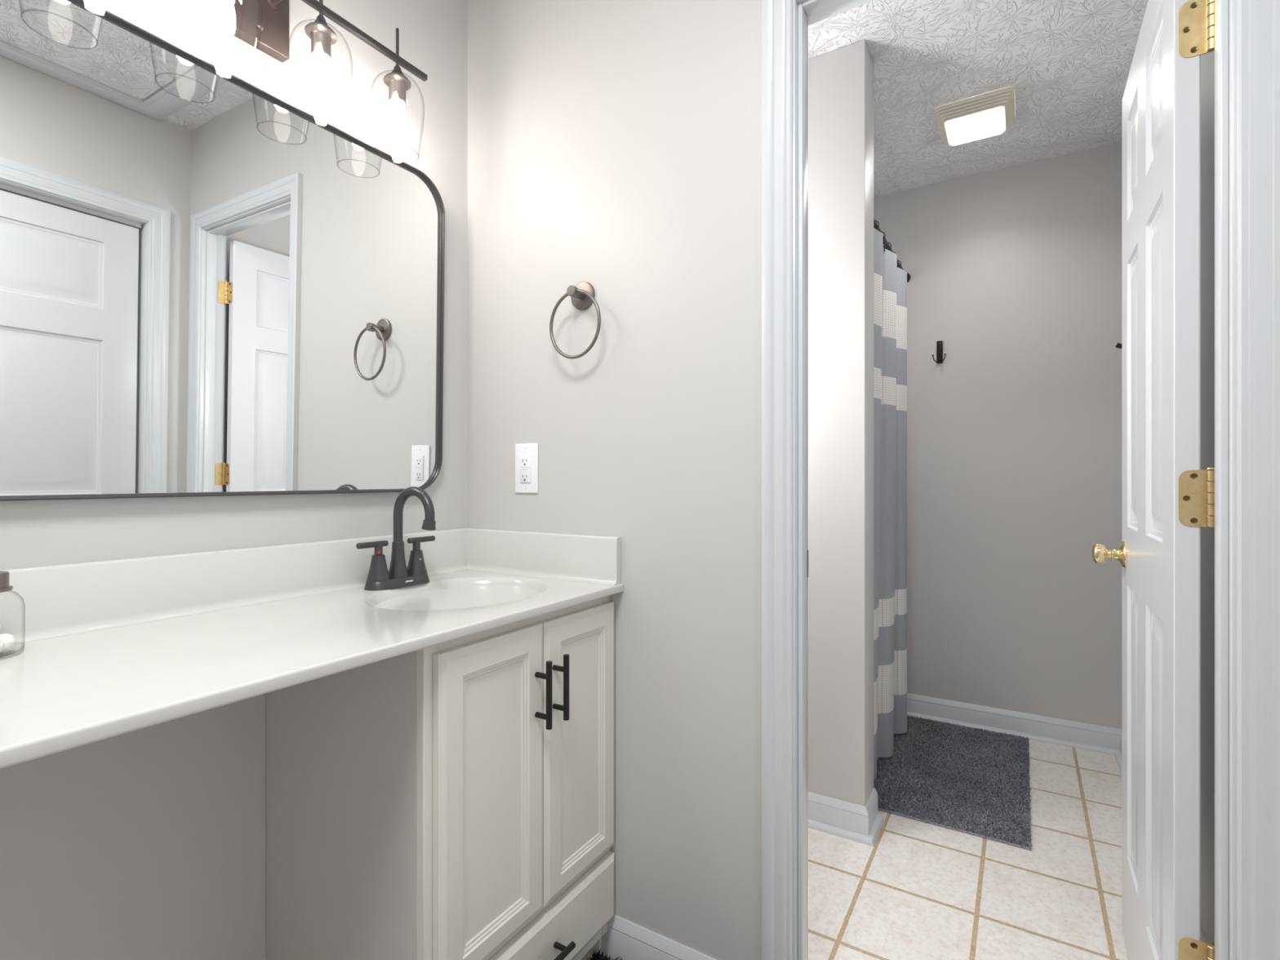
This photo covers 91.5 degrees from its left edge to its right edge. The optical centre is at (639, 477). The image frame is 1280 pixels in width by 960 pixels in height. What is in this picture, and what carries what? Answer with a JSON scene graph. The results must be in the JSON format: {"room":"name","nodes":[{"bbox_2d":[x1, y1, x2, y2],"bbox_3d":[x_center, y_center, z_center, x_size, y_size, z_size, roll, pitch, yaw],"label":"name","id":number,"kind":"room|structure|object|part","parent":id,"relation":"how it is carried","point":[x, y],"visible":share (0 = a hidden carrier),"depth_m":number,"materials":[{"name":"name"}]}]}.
{"room":"bathroom","nodes":[
{"label":"bathroom","id":0,"kind":"room"},
{"bbox_2d":[0,0,467,959],"bbox_3d":[-0.602,-0.120,1.576,0.100,2.465,4.455,0,0,32],"label":"wall","id":1,"kind":"structure","parent":0,"point":[149,842],"depth_m":1.15,"materials":[{"name":"grey paint"}]},
{"bbox_2d":[0,0,444,501],"bbox_3d":[-0.747,-0.358,1.208,0.036,0.784,0.908,0,0,32],"label":"wall mirror","id":2,"kind":"object","parent":1,"relation":"attached to","point":[211,285],"visible":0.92,"depth_m":1.12,"materials":[{"name":"black mirror"}]},
{"bbox_2d":[0,528,468,644],"bbox_3d":[-0.905,0.189,0.955,0.032,0.107,1.720,0,0,32],"label":"backsplash","id":3,"kind":"structure","parent":1,"relation":"attached to","point":[53,601],"depth_m":1.11,"materials":[{"name":"white stone"}]},
{"bbox_2d":[211,0,427,134],"bbox_3d":[-0.698,-0.875,1.178,0.152,0.301,0.688,0,0,32],"label":"vanity light","id":4,"kind":"object","parent":1,"relation":"attached to","point":[263,24],"visible":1,"depth_m":1.23,"materials":[{"name":"brown metal"}]},
{"bbox_3d":[-0.729,-0.812,1.092,0.036,0.083,0.036,0,0,32],"label":"bulb","id":5,"kind":"part","parent":4,"relation":"part of","materials":[{"name":"white glass"}]},
{"bbox_3d":[-0.698,-0.936,1.213,0.066,0.022,0.022,0,0,32],"label":"arm","id":6,"kind":"part","parent":4,"relation":"part of","materials":[{"name":"brown metal"}]},
{"bbox_2d":[304,22,337,61],"bbox_3d":[-0.636,-0.866,1.244,0.058,0.052,0.058,0,0,32],"label":"socket","id":7,"kind":"object","parent":4,"relation":"attached to","point":[322,36],"depth_m":1.23,"materials":[{"name":"silver metal"}]},
{"bbox_3d":[-0.636,-0.949,1.244,0.038,0.113,0.038,0,0,32],"label":"stem","id":8,"kind":"part","parent":4,"relation":"part of","materials":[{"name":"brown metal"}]},
{"bbox_3d":[-0.636,-0.812,1.244,0.036,0.083,0.036,0,0,32],"label":"bulb","id":9,"kind":"part","parent":4,"relation":"part of","materials":[{"name":"white glass"}]},
{"bbox_3d":[-0.543,-0.949,1.395,0.038,0.113,0.038,0,0,32],"label":"stem","id":10,"kind":"part","parent":4,"relation":"part of","materials":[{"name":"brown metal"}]},
{"bbox_3d":[-0.543,-0.812,1.395,0.036,0.083,0.036,0,0,32],"label":"bulb","id":11,"kind":"part","parent":4,"relation":"part of","materials":[{"name":"white glass"}]},
{"bbox_2d":[383,72,411,106],"bbox_3d":[-0.543,-0.866,1.395,0.058,0.052,0.058,0,0,32],"label":"socket","id":12,"kind":"object","parent":4,"relation":"attached to","point":[397,83],"depth_m":1.38,"materials":[{"name":"silver metal"}]},
{"bbox_2d":[467,0,761,959],"bbox_3d":[0.256,-0.120,1.301,1.650,2.465,0.085,0,0,32],"label":"wall","id":13,"kind":"structure","parent":0,"point":[615,146],"depth_m":1.40,"materials":[{"name":"grey paint"}]},
{"bbox_2d":[515,443,537,493],"bbox_3d":[-0.289,-0.024,1.579,0.075,0.126,0.010,0,0,32],"label":"wall outlet","id":14,"kind":"object","parent":13,"relation":"attached to","point":[526,454],"visible":1,"depth_m":1.57,"materials":[{"name":"white plastic"}]},
{"bbox_2d":[520,454,531,482],"bbox_3d":[-0.289,-0.024,1.578,0.035,0.070,0.005,0,0,32],"label":"receptacle","id":15,"kind":"object","parent":14,"relation":"attached to","point":[525,460],"depth_m":1.57,"materials":[{"name":"white plastic"}]},
{"bbox_2d":[549,281,600,359],"bbox_3d":[-0.143,-0.372,1.464,0.148,0.191,0.053,0,0,32],"label":"towel ring","id":16,"kind":"object","parent":13,"relation":"attached to","point":[582,295],"visible":1,"depth_m":1.47,"materials":[{"name":"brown metal"}]},
{"bbox_3d":[-0.149,-0.433,1.464,0.025,0.025,0.046,0,0,32],"label":"post","id":17,"kind":"part","parent":16,"relation":"part of","materials":[{"name":"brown metal"}]},
{"bbox_2d":[600,914,715,959],"bbox_3d":[0.063,1.062,1.362,0.458,0.100,0.012,0,0,32],"label":"baseboard","id":18,"kind":"structure","parent":13,"relation":"attached to","point":[626,940],"depth_m":1.40,"materials":[{"name":"white wood"}]},
{"bbox_2d":[761,0,1279,959],"bbox_3d":[0.597,0.056,1.092,0.760,2.113,0.120,0,0,32],"label":"door frame","id":19,"kind":"structure","parent":13,"relation":"attached to","point":[1247,32],"depth_m":0.91,"materials":[{"name":"white wood"}]},
{"bbox_3d":[0.341,0.177,1.280,0.002,0.057,0.028,0,0,32],"label":"strike plate","id":20,"kind":"part","parent":19,"relation":"part of","materials":[{"name":"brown metal"}]},
{"bbox_2d":[1091,0,1214,959],"bbox_3d":[1.010,0.091,1.235,0.148,2.018,0.644,0,0,32],"label":"door","id":21,"kind":"structure","parent":13,"relation":"in","point":[1166,498],"depth_m":1.05,"materials":[{"name":"white wood"}]},
{"bbox_3d":[1.110,0.180,1.478,0.064,0.062,0.062,0,0,32],"label":"knob","id":22,"kind":"part","parent":21,"relation":"part of","materials":[{"name":"gold metal"}]},
{"bbox_2d":[808,40,873,806],"bbox_3d":[0.357,-0.120,2.208,0.873,2.465,0.136,0,0,32],"label":"wall","id":23,"kind":"structure","parent":0,"point":[841,80],"depth_m":1.97,"materials":[{"name":"grey paint"}]},
{"bbox_2d":[808,787,883,846],"bbox_3d":[0.370,1.062,2.182,0.883,0.100,0.166,0,0,32],"label":"baseboard","id":24,"kind":"structure","parent":23,"relation":"attached to","point":[857,823],"depth_m":1.95,"materials":[{"name":"white wood"}]},
{"bbox_2d":[580,739,1128,959],"bbox_3d":[0.143,1.142,1.118,1.850,0.060,4.455,0,0,32],"label":"floor","id":25,"kind":"structure","parent":0,"point":[923,891],"depth_m":1.71,"materials":[{"name":"beige tile"}]},
{"bbox_2d":[266,595,613,959],"bbox_3d":[-0.383,0.688,1.332,0.525,0.849,0.530,0,0,32],"label":"vanity cabinet","id":26,"kind":"object","parent":25,"relation":"on","point":[454,799],"visible":0.94,"depth_m":1.13,"materials":[{"name":"white paint"}]},
{"bbox_2d":[0,528,623,768],"bbox_3d":[-0.703,0.251,0.831,0.506,0.229,1.720,0,0,32],"label":"countertop","id":27,"kind":"structure","parent":26,"relation":"on","point":[102,650],"depth_m":1.01,"materials":[{"name":"white stone"}]},
{"bbox_2d":[0,571,13,592],"bbox_3d":[-0.887,0.186,0.843,0.081,0.113,0.081,0,0,32],"label":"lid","id":28,"kind":"object","parent":27,"relation":"on","point":[4,575],"visible":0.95,"depth_m":0.85,"materials":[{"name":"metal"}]},
{"bbox_2d":[0,638,4,652],"bbox_3d":[-0.868,0.227,0.834,0.025,0.026,0.025,0,0,32],"label":"ball","id":29,"kind":"object","parent":28,"relation":"in","point":[2,643],"visible":1,"depth_m":0.84,"materials":[{"name":"white"}]},
{"bbox_2d":[0,633,15,653],"bbox_3d":[-0.873,0.227,0.855,0.025,0.026,0.025,0,0,32],"label":"ball","id":30,"kind":"object","parent":28,"relation":"in","point":[9,641],"visible":0.95,"depth_m":0.85,"materials":[{"name":"white"}]},
{"bbox_2d":[355,486,435,591],"bbox_3d":[-0.544,0.131,1.403,0.162,0.224,0.163,0,0,-18],"label":"faucet","id":31,"kind":"object","parent":27,"relation":"on","point":[379,578],"visible":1,"depth_m":1.40,"materials":[{"name":"black metal"}]},
{"bbox_3d":[-0.583,0.145,1.359,0.013,0.013,0.072,0,0,32],"label":"lever","id":32,"kind":"part","parent":31,"relation":"part of","materials":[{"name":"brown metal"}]},
{"bbox_3d":[-0.575,0.186,1.371,0.049,0.078,0.049,0,0,32],"label":"handle","id":33,"kind":"part","parent":31,"relation":"part of","materials":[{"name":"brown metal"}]},
{"bbox_3d":[-0.508,0.122,1.390,0.140,0.206,0.045,0,0,32],"label":"spout","id":34,"kind":"part","parent":31,"relation":"part of","materials":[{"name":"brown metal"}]},
{"bbox_3d":[-0.522,0.186,1.457,0.049,0.078,0.049,0,0,32],"label":"handle","id":35,"kind":"part","parent":31,"relation":"part of","materials":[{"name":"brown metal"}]},
{"bbox_3d":[-0.515,0.145,1.470,0.013,0.013,0.072,0,0,32],"label":"lever","id":36,"kind":"part","parent":31,"relation":"part of","materials":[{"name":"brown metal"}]},
{"bbox_3d":[-0.549,0.688,1.133,0.450,0.849,0.016,0,0,32],"label":"panel","id":37,"kind":"part","parent":26,"relation":"part of","materials":[{"name":"grey paint"}]},
{"bbox_3d":[-0.261,0.566,1.117,0.018,0.559,0.257,0,0,32],"label":"door","id":38,"kind":"part","parent":26,"relation":"part of","materials":[{"name":"white paint"}]},
{"bbox_3d":[-0.183,0.412,1.190,0.037,0.127,0.012,0,0,32],"label":"handle","id":39,"kind":"part","parent":26,"relation":"part of","materials":[{"name":"black metal"}]},
{"bbox_3d":[-0.195,0.937,1.224,0.018,0.146,0.508,0,0,32],"label":"drawer","id":40,"kind":"part","parent":26,"relation":"part of","materials":[{"name":"white paint"}]},
{"bbox_3d":[-0.156,0.412,1.235,0.037,0.127,0.012,0,0,32],"label":"handle","id":41,"kind":"part","parent":26,"relation":"part of","materials":[{"name":"black metal"}]},
{"bbox_3d":[-0.178,0.933,1.199,0.037,0.012,0.130,0,0,32],"label":"handle","id":42,"kind":"part","parent":26,"relation":"part of","materials":[{"name":"black metal"}]},
{"bbox_3d":[-0.127,0.566,1.335,0.018,0.559,0.248,0,0,32],"label":"door","id":43,"kind":"part","parent":26,"relation":"part of","materials":[{"name":"white paint"}]},
{"bbox_2d":[586,949,622,959],"bbox_3d":[-0.073,1.098,0.943,0.600,0.026,0.850,0,0,32],"label":"bath rug","id":44,"kind":"object","parent":25,"relation":"on","point":[595,957],"visible":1,"depth_m":1.42,"materials":[{"name":"black fabric"}]},
{"bbox_2d":[873,715,1032,850],"bbox_3d":[1.189,1.102,2.380,0.544,0.019,0.943,0,0,32],"label":"bath mat","id":45,"kind":"object","parent":25,"relation":"on","point":[970,780],"visible":0.91,"depth_m":2.26,"materials":[{"name":"grey fabric"}]},
{"bbox_2d":[808,0,1147,197],"bbox_3d":[0.143,-1.393,1.118,1.850,0.080,4.455,0,0,32],"label":"ceiling","id":46,"kind":"structure","parent":0,"point":[1068,63],"depth_m":2.06,"materials":[{"name":"white paint"}]},
{"bbox_2d":[934,85,1015,145],"bbox_3d":[1.249,-1.323,2.322,0.252,0.060,0.255,0,0,32],"label":"ceiling fan light","id":47,"kind":"object","parent":46,"relation":"attached to","point":[991,113],"visible":1,"depth_m":2.27,"materials":[{"name":"white plastic"}]},
{"bbox_2d":[873,142,1121,728],"bbox_3d":[1.283,-0.120,2.973,1.650,2.465,0.100,0,0,32],"label":"wall","id":48,"kind":"structure","parent":0,"point":[1014,439],"depth_m":2.70,"materials":[{"name":"grey paint"}]},
{"bbox_2d":[873,217,911,282],"bbox_3d":[0.982,-0.940,2.501,0.048,0.048,1.018,0,0,32],"label":"curtain rod","id":49,"kind":"object","parent":48,"relation":"attached to","point":[885,242],"visible":0.16,"depth_m":2.51,"materials":[{"name":"black metal"}]},
{"bbox_3d":[0.982,-0.940,2.501,0.023,0.023,1.017,0,0,32],"label":"rod","id":50,"kind":"part","parent":49,"relation":"part of","materials":[{"name":"black metal"}]},
{"bbox_2d":[873,220,906,779],"bbox_3d":[0.944,0.066,2.431,0.087,2.048,0.820,0,0,32],"label":"shower curtain","id":51,"kind":"object","parent":49,"relation":"hanging from","point":[890,282],"visible":0.69,"depth_m":2.43,"materials":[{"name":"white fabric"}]},
{"bbox_2d":[932,340,946,363],"bbox_3d":[1.363,-0.575,2.840,0.058,0.102,0.042,0,0,32],"label":"wall hook","id":52,"kind":"object","parent":48,"relation":"attached to","point":[940,344],"visible":1,"depth_m":2.85,"materials":[{"name":"black metal"}]},
{"bbox_3d":[1.371,-0.575,2.853,0.025,0.102,0.012,0,0,32],"label":"plate","id":53,"kind":"part","parent":52,"relation":"part of","materials":[{"name":"black metal"}]},
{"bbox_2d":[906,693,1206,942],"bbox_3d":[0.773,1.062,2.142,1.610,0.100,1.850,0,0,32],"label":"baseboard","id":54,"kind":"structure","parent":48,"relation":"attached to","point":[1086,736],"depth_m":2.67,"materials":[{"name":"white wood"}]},
{"bbox_2d":[1200,50,1214,942],"bbox_3d":[1.462,-0.120,1.707,0.020,2.465,1.870,0,0,32],"label":"wall","id":55,"kind":"structure","parent":0,"point":[1207,60],"depth_m":1.35,"materials":[{"name":"grey paint"}]},
{"bbox_2d":[1115,342,1121,348],"bbox_3d":[1.703,-0.485,2.181,0.065,0.085,0.030,0,0,32],"label":"wall hook","id":56,"kind":"object","parent":55,"relation":"attached to","point":[1118,345],"visible":0.22,"depth_m":2.19,"materials":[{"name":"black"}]}
]}

